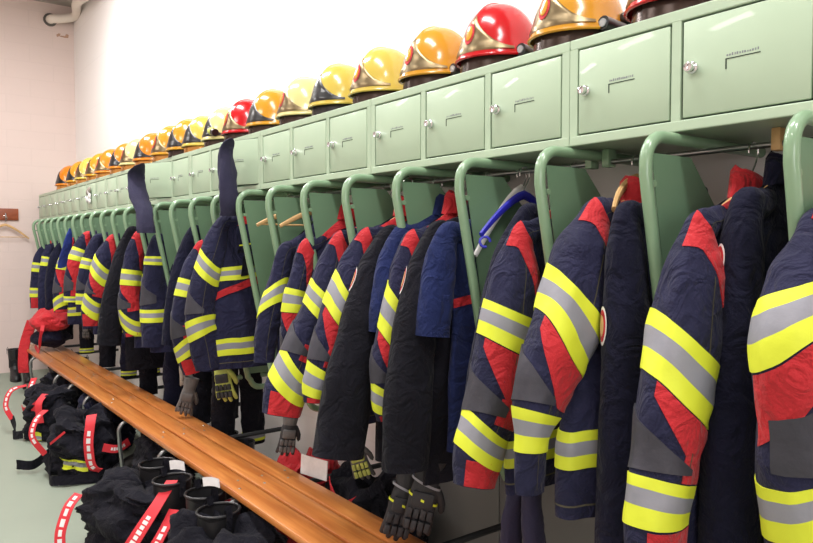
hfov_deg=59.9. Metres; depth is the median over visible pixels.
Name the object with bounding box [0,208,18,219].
board
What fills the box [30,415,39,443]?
print
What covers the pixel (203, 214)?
divider
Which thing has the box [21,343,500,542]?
bench
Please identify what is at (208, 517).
trousers
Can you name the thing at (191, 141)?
helmet
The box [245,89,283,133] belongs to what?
helmet
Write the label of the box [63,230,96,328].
jacket
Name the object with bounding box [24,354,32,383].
rubber boot
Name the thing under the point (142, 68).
wall
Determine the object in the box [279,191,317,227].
hanger
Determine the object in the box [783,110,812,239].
divider
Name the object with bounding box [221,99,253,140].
helmet
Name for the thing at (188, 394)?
glove
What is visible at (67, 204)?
locker
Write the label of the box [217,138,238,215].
hood
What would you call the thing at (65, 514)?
print
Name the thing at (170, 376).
trousers
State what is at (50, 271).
jacket
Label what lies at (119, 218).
divider
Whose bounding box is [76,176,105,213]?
locker
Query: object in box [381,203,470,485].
jacket
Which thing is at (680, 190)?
divider
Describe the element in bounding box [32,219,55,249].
divider
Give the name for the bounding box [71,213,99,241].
divider
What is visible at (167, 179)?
locker
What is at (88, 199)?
decoration
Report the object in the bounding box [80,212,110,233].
divider
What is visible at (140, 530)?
print
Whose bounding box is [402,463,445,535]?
glove
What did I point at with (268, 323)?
jacket
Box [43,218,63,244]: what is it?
divider
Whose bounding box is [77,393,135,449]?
trousers
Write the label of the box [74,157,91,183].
helmet
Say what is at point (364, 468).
glove
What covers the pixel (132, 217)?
divider
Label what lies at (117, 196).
locker
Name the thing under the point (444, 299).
jacket
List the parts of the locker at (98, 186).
door, door, door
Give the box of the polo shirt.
[368,193,445,331]
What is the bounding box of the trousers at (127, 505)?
[54,452,195,542]
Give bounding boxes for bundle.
[18,308,71,372]
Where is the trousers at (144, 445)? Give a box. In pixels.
[131,436,195,483]
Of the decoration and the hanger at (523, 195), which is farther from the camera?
the decoration
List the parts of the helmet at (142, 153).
plate, rim trim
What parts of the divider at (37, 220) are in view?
sheet panel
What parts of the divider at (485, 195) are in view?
sheet panel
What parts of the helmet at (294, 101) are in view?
plate, rim trim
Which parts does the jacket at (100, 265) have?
cuff panel, red panel, shoulder panel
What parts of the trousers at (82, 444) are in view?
leg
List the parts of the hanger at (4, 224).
arm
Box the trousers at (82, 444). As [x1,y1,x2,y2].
[16,402,130,485]
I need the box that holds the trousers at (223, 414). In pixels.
[211,368,264,444]
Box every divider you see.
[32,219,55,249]
[37,218,50,248]
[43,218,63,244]
[49,217,79,246]
[56,216,88,247]
[63,215,88,236]
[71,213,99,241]
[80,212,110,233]
[89,211,121,236]
[99,209,135,240]
[110,208,134,246]
[123,206,168,230]
[140,204,185,254]
[153,202,203,286]
[169,199,219,250]
[188,196,268,379]
[210,194,273,388]
[236,189,308,369]
[265,185,350,411]
[300,180,402,268]
[341,174,454,243]
[392,166,509,227]
[455,157,556,480]
[534,146,638,265]
[639,131,765,299]
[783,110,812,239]
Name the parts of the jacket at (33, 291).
cuff panel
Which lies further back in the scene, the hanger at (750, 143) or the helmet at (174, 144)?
the helmet at (174, 144)
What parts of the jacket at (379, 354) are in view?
red panel, shoulder panel, yoke panel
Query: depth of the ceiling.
8.27 m
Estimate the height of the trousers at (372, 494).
0.507 m
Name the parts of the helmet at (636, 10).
rim trim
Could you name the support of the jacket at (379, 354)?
hanging from the hanger
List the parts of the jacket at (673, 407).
cuff panel, red panel, red panel, shoulder panel, yoke panel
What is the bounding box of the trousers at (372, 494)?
[325,461,427,542]
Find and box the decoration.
[86,187,90,203]
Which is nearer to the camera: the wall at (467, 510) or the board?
the wall at (467, 510)
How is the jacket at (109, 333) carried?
hanging from the hanger
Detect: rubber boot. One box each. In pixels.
[6,347,21,382]
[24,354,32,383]
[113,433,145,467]
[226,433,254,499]
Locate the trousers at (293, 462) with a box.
[275,447,339,542]
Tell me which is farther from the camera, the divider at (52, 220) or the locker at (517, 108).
the divider at (52, 220)
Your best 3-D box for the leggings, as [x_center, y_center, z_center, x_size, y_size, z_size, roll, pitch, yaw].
[0.354,0.745,2.135,0.081,0.434,0.183,-2,3,-37]
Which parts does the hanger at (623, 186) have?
arm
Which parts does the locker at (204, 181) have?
door, door, door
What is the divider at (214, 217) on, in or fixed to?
attached to the wall at (142, 68)
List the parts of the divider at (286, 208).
sheet panel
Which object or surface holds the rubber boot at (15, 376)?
on the floor
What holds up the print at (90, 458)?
attached to the trousers at (82, 444)
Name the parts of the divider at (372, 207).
sheet panel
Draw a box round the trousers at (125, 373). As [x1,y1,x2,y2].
[119,343,160,377]
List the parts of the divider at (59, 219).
sheet panel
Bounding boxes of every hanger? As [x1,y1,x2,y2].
[0,216,28,238]
[256,194,294,226]
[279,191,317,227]
[474,168,530,256]
[478,167,536,247]
[611,154,639,211]
[722,141,758,204]
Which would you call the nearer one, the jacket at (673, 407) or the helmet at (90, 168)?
the jacket at (673, 407)
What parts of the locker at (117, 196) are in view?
door, door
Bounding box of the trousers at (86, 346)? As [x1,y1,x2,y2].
[79,324,93,353]
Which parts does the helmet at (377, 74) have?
plate, rim trim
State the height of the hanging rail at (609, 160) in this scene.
0.054 m
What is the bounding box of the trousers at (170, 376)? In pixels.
[162,351,182,407]
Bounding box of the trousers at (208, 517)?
[166,479,288,542]
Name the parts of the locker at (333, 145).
lock knob, door, lock knob, door, lock knob, door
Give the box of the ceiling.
[35,0,71,6]
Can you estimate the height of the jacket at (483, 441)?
0.907 m
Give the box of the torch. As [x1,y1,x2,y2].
[206,128,218,135]
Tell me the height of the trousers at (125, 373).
0.528 m
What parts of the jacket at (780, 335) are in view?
red panel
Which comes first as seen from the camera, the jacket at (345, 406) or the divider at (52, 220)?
the jacket at (345, 406)
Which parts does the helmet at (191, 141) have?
plate, rim trim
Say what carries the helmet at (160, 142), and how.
on the locker at (167, 179)
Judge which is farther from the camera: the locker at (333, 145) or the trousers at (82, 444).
the trousers at (82, 444)
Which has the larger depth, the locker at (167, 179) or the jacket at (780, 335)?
the locker at (167, 179)
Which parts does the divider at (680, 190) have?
sheet panel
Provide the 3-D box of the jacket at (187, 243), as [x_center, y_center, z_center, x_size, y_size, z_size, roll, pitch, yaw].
[-1.109,0.065,4.134,0.656,0.840,0.111,-2,3,-37]
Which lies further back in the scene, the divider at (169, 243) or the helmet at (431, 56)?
the divider at (169, 243)
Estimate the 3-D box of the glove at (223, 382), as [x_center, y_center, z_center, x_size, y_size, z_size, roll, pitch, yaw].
[-0.979,0.572,3.788,0.148,0.268,0.069,0,2,0]
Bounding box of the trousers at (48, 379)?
[28,372,84,401]
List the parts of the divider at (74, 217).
sheet panel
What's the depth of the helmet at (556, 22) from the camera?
2.00 m
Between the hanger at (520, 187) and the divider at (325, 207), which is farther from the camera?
the divider at (325, 207)
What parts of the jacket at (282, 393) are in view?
cuff panel, red panel, shoulder panel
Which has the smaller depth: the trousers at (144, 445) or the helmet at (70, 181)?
the trousers at (144, 445)
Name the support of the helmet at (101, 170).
on the locker at (98, 186)
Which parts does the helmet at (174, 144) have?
plate, rim trim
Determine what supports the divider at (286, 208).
attached to the wall at (142, 68)
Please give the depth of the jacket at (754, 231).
1.51 m
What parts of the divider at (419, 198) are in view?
sheet panel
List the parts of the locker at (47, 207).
door, door, door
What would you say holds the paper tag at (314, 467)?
on the trousers at (293, 462)
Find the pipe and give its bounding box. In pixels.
[43,0,88,25]
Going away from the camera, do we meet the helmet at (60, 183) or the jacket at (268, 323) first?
the jacket at (268, 323)
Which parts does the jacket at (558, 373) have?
red panel, shoulder panel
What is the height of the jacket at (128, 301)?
0.913 m
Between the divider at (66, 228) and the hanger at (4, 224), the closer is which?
the divider at (66, 228)
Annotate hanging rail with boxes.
[284,184,391,197]
[401,160,598,188]
[602,127,812,167]
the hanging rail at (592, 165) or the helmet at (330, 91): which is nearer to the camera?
the hanging rail at (592, 165)
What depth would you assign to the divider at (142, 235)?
4.82 m
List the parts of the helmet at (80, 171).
plate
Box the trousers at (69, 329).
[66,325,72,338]
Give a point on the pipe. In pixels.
(49, 19)
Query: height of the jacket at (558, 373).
0.884 m
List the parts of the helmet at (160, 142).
plate, rim trim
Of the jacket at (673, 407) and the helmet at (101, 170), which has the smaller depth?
the jacket at (673, 407)
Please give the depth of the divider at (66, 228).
6.63 m
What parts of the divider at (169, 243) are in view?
sheet panel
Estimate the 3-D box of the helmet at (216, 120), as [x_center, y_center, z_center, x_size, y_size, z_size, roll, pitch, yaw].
[-1.056,-0.855,4.211,0.343,0.246,0.282,-2,3,-39]
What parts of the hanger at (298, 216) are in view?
arm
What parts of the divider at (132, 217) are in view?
sheet panel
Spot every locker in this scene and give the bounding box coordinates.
[37,190,56,218]
[55,184,78,216]
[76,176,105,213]
[104,169,132,209]
[144,151,190,203]
[189,131,266,198]
[260,99,434,189]
[371,42,633,178]
[569,0,812,154]
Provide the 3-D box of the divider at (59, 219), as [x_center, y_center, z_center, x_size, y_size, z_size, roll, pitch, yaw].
[-3.191,-0.011,7.048,0.552,1.083,0.031,-2,3,-37]
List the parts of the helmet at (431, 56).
plate, rim trim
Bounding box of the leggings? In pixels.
[499,494,545,542]
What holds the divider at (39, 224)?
attached to the wall at (142, 68)
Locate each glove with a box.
[82,329,92,339]
[175,376,198,415]
[179,366,195,385]
[214,369,237,401]
[275,417,300,455]
[350,447,375,479]
[379,473,414,540]
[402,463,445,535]
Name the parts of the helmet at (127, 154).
plate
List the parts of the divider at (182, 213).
sheet panel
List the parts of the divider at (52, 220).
sheet panel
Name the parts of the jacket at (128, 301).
red panel, red panel, shoulder panel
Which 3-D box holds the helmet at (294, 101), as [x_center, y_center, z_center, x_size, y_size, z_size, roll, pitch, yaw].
[-0.470,-0.824,3.438,0.343,0.246,0.282,-2,3,-37]
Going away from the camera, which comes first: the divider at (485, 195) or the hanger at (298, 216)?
the divider at (485, 195)
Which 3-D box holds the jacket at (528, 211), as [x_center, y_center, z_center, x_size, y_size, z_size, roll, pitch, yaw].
[0.423,0.113,2.130,0.642,0.720,0.093,-2,3,-36]
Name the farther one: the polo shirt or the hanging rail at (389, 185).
the hanging rail at (389, 185)
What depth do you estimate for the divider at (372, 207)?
2.75 m
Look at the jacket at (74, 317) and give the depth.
6.45 m
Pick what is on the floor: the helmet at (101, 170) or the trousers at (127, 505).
the trousers at (127, 505)
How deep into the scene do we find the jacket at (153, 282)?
4.52 m
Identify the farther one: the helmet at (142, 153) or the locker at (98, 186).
the locker at (98, 186)
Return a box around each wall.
[0,0,79,372]
[74,0,782,476]
[428,473,594,542]
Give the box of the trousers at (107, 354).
[99,345,120,366]
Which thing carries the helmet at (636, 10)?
on the locker at (736, 71)
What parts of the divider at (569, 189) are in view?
sheet panel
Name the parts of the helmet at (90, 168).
plate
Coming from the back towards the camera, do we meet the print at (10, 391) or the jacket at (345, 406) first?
the print at (10, 391)
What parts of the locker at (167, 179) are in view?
door, door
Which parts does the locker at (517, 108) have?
lock knob, door, lock knob, door, lock knob, door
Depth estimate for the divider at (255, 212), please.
3.54 m
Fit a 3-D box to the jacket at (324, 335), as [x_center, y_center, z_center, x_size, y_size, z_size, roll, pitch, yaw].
[-0.069,0.133,2.706,0.741,0.862,0.141,-2,3,-37]
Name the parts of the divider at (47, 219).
sheet panel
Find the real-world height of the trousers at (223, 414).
0.727 m
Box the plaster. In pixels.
[56,33,68,37]
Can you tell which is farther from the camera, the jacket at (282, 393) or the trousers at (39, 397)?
the trousers at (39, 397)
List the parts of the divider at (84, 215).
sheet panel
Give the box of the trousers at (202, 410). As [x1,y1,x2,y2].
[193,372,238,423]
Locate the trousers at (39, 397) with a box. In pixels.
[3,383,77,440]
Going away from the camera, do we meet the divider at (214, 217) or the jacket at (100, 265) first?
the divider at (214, 217)
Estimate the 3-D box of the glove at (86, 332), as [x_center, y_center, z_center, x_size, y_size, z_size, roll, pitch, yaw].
[-2.797,0.510,6.172,0.086,0.177,0.045,0,2,0]
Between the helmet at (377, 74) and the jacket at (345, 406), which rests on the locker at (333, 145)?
the helmet at (377, 74)
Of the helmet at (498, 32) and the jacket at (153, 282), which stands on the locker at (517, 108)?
the helmet at (498, 32)
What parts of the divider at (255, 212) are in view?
sheet panel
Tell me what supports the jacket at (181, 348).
hanging from the hanger
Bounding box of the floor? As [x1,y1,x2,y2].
[0,369,203,542]
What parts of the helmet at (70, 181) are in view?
plate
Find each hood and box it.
[127,163,155,232]
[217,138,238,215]
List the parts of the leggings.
leg, leg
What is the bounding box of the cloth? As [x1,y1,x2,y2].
[57,228,72,267]
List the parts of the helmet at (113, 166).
plate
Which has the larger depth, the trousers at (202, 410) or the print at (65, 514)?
the trousers at (202, 410)
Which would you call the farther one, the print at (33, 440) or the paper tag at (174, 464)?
the print at (33, 440)
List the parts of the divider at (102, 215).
sheet panel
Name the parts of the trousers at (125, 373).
leg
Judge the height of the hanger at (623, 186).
0.167 m
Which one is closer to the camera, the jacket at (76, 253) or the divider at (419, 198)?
the divider at (419, 198)
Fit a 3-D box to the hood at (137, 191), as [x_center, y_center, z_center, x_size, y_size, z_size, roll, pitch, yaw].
[-1.685,-0.462,4.464,0.126,0.438,0.254,-2,3,-37]
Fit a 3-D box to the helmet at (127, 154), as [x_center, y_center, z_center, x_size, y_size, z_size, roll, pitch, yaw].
[-2.081,-0.917,5.566,0.364,0.261,0.298,-2,3,-39]
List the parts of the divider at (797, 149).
sheet panel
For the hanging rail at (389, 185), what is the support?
attached to the locker at (333, 145)
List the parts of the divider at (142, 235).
sheet panel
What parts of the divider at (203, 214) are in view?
sheet panel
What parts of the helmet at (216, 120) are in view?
plate, rim trim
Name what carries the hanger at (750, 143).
hanging from the hanging rail at (609, 160)
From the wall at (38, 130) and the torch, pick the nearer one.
the torch
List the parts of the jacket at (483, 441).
cuff panel, red panel, red panel, shoulder panel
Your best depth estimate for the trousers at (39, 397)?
5.35 m
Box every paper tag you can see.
[169,460,184,470]
[202,477,219,487]
[300,454,327,480]
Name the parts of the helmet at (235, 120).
plate, rim trim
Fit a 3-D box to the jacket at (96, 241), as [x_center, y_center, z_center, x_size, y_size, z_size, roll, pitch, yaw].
[-2.409,0.043,5.868,0.649,0.936,0.117,-2,3,-37]
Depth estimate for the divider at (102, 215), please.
5.59 m
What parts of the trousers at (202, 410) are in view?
leg, leg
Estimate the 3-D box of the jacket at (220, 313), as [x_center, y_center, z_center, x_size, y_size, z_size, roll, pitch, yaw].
[-0.842,0.068,3.765,0.697,0.880,0.127,-2,3,-37]
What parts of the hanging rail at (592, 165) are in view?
rod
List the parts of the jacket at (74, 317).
red panel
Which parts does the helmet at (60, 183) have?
plate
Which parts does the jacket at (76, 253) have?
red panel, red panel, shoulder panel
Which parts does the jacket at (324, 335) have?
cuff panel, red panel, red panel, shoulder panel, yoke panel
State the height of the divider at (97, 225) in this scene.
1.083 m
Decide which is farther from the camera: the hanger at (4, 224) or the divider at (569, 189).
the hanger at (4, 224)
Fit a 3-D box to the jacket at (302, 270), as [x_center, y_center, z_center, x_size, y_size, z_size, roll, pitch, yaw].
[-0.287,0.114,3.100,0.598,0.856,0.121,-2,3,-37]
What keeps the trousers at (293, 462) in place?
on the floor
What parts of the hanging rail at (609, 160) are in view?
rod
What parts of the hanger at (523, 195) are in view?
arm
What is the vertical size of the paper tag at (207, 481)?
0.041 m
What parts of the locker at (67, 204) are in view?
door, door, door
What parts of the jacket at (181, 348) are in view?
cuff panel, shoulder panel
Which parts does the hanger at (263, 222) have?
arm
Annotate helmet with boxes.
[54,166,70,189]
[65,161,81,186]
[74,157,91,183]
[84,153,101,180]
[94,149,114,177]
[107,143,127,173]
[118,139,140,170]
[132,133,157,164]
[150,126,174,161]
[165,119,193,157]
[181,116,209,152]
[200,107,229,146]
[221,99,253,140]
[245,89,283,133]
[275,77,316,124]
[308,63,356,115]
[348,47,404,103]
[398,26,462,89]
[455,3,533,72]
[527,0,630,51]
[623,0,711,23]
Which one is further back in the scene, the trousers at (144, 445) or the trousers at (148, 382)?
the trousers at (148, 382)
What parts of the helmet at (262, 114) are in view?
plate, rim trim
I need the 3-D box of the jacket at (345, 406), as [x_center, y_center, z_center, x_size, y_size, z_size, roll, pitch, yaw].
[-0.001,0.194,2.588,0.781,0.972,0.145,-2,3,-37]
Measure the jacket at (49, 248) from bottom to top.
1.043 m
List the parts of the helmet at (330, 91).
plate, rim trim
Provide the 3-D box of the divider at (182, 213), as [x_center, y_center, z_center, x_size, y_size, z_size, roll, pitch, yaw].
[-1.212,0.095,4.434,0.552,1.083,0.031,-2,3,-37]
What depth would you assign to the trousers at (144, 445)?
4.12 m
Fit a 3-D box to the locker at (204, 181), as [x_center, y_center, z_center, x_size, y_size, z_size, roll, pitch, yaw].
[-0.907,-0.578,4.019,0.534,0.292,0.982,-2,3,-37]
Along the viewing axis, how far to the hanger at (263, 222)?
3.42 m
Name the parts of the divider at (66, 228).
sheet panel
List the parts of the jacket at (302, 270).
red panel, shoulder panel, yoke panel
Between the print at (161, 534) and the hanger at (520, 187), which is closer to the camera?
the hanger at (520, 187)
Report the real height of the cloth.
0.690 m
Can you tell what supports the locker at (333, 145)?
attached to the wall at (142, 68)
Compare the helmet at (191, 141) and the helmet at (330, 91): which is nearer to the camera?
the helmet at (330, 91)
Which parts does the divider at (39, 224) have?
sheet panel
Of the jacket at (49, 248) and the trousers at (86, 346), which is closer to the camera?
the trousers at (86, 346)
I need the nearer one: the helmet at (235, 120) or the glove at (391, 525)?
the glove at (391, 525)
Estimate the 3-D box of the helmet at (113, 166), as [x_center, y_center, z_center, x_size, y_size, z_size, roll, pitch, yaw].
[-2.280,-0.928,5.829,0.364,0.261,0.298,-2,3,-43]
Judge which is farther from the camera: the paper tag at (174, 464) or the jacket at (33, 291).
the jacket at (33, 291)
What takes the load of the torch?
on the helmet at (216, 120)
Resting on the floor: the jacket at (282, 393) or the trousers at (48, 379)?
the trousers at (48, 379)
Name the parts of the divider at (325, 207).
sheet panel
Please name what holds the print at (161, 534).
attached to the trousers at (127, 505)
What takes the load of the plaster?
attached to the wall at (38, 130)
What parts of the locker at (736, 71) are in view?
lock knob, door, lock knob, door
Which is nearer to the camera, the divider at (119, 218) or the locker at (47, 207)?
the divider at (119, 218)
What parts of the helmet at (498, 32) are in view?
plate, rim trim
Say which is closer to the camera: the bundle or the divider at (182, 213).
the divider at (182, 213)
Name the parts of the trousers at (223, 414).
leg, leg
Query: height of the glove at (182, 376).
0.218 m
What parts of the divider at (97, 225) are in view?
sheet panel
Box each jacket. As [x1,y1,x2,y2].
[29,241,50,307]
[38,240,57,309]
[45,243,61,309]
[52,236,81,324]
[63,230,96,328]
[75,232,107,334]
[81,233,124,343]
[96,226,164,369]
[117,231,149,347]
[140,234,173,352]
[161,225,200,345]
[170,240,203,375]
[184,215,266,371]
[254,216,314,362]
[262,226,356,418]
[280,202,355,346]
[302,195,406,423]
[312,221,406,461]
[369,190,466,421]
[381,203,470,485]
[415,219,480,452]
[452,209,559,495]
[465,203,549,389]
[511,175,641,519]
[594,187,707,542]
[622,164,762,542]
[698,150,788,542]
[747,208,812,542]
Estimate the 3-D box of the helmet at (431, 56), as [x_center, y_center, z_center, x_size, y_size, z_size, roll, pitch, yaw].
[0.136,-0.791,2.636,0.343,0.246,0.300,-2,3,-36]
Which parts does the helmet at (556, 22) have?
plate, rim trim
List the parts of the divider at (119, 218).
sheet panel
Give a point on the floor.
(30, 508)
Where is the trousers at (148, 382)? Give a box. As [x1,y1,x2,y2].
[139,368,157,394]
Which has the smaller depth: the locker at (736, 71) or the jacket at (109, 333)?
the locker at (736, 71)
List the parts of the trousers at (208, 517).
leg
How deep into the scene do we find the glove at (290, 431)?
3.19 m
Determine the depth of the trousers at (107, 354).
6.18 m
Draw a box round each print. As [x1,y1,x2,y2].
[5,387,16,410]
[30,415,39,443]
[57,496,77,542]
[86,431,94,469]
[129,515,150,542]
[155,526,166,542]
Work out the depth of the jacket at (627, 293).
1.68 m
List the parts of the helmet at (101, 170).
plate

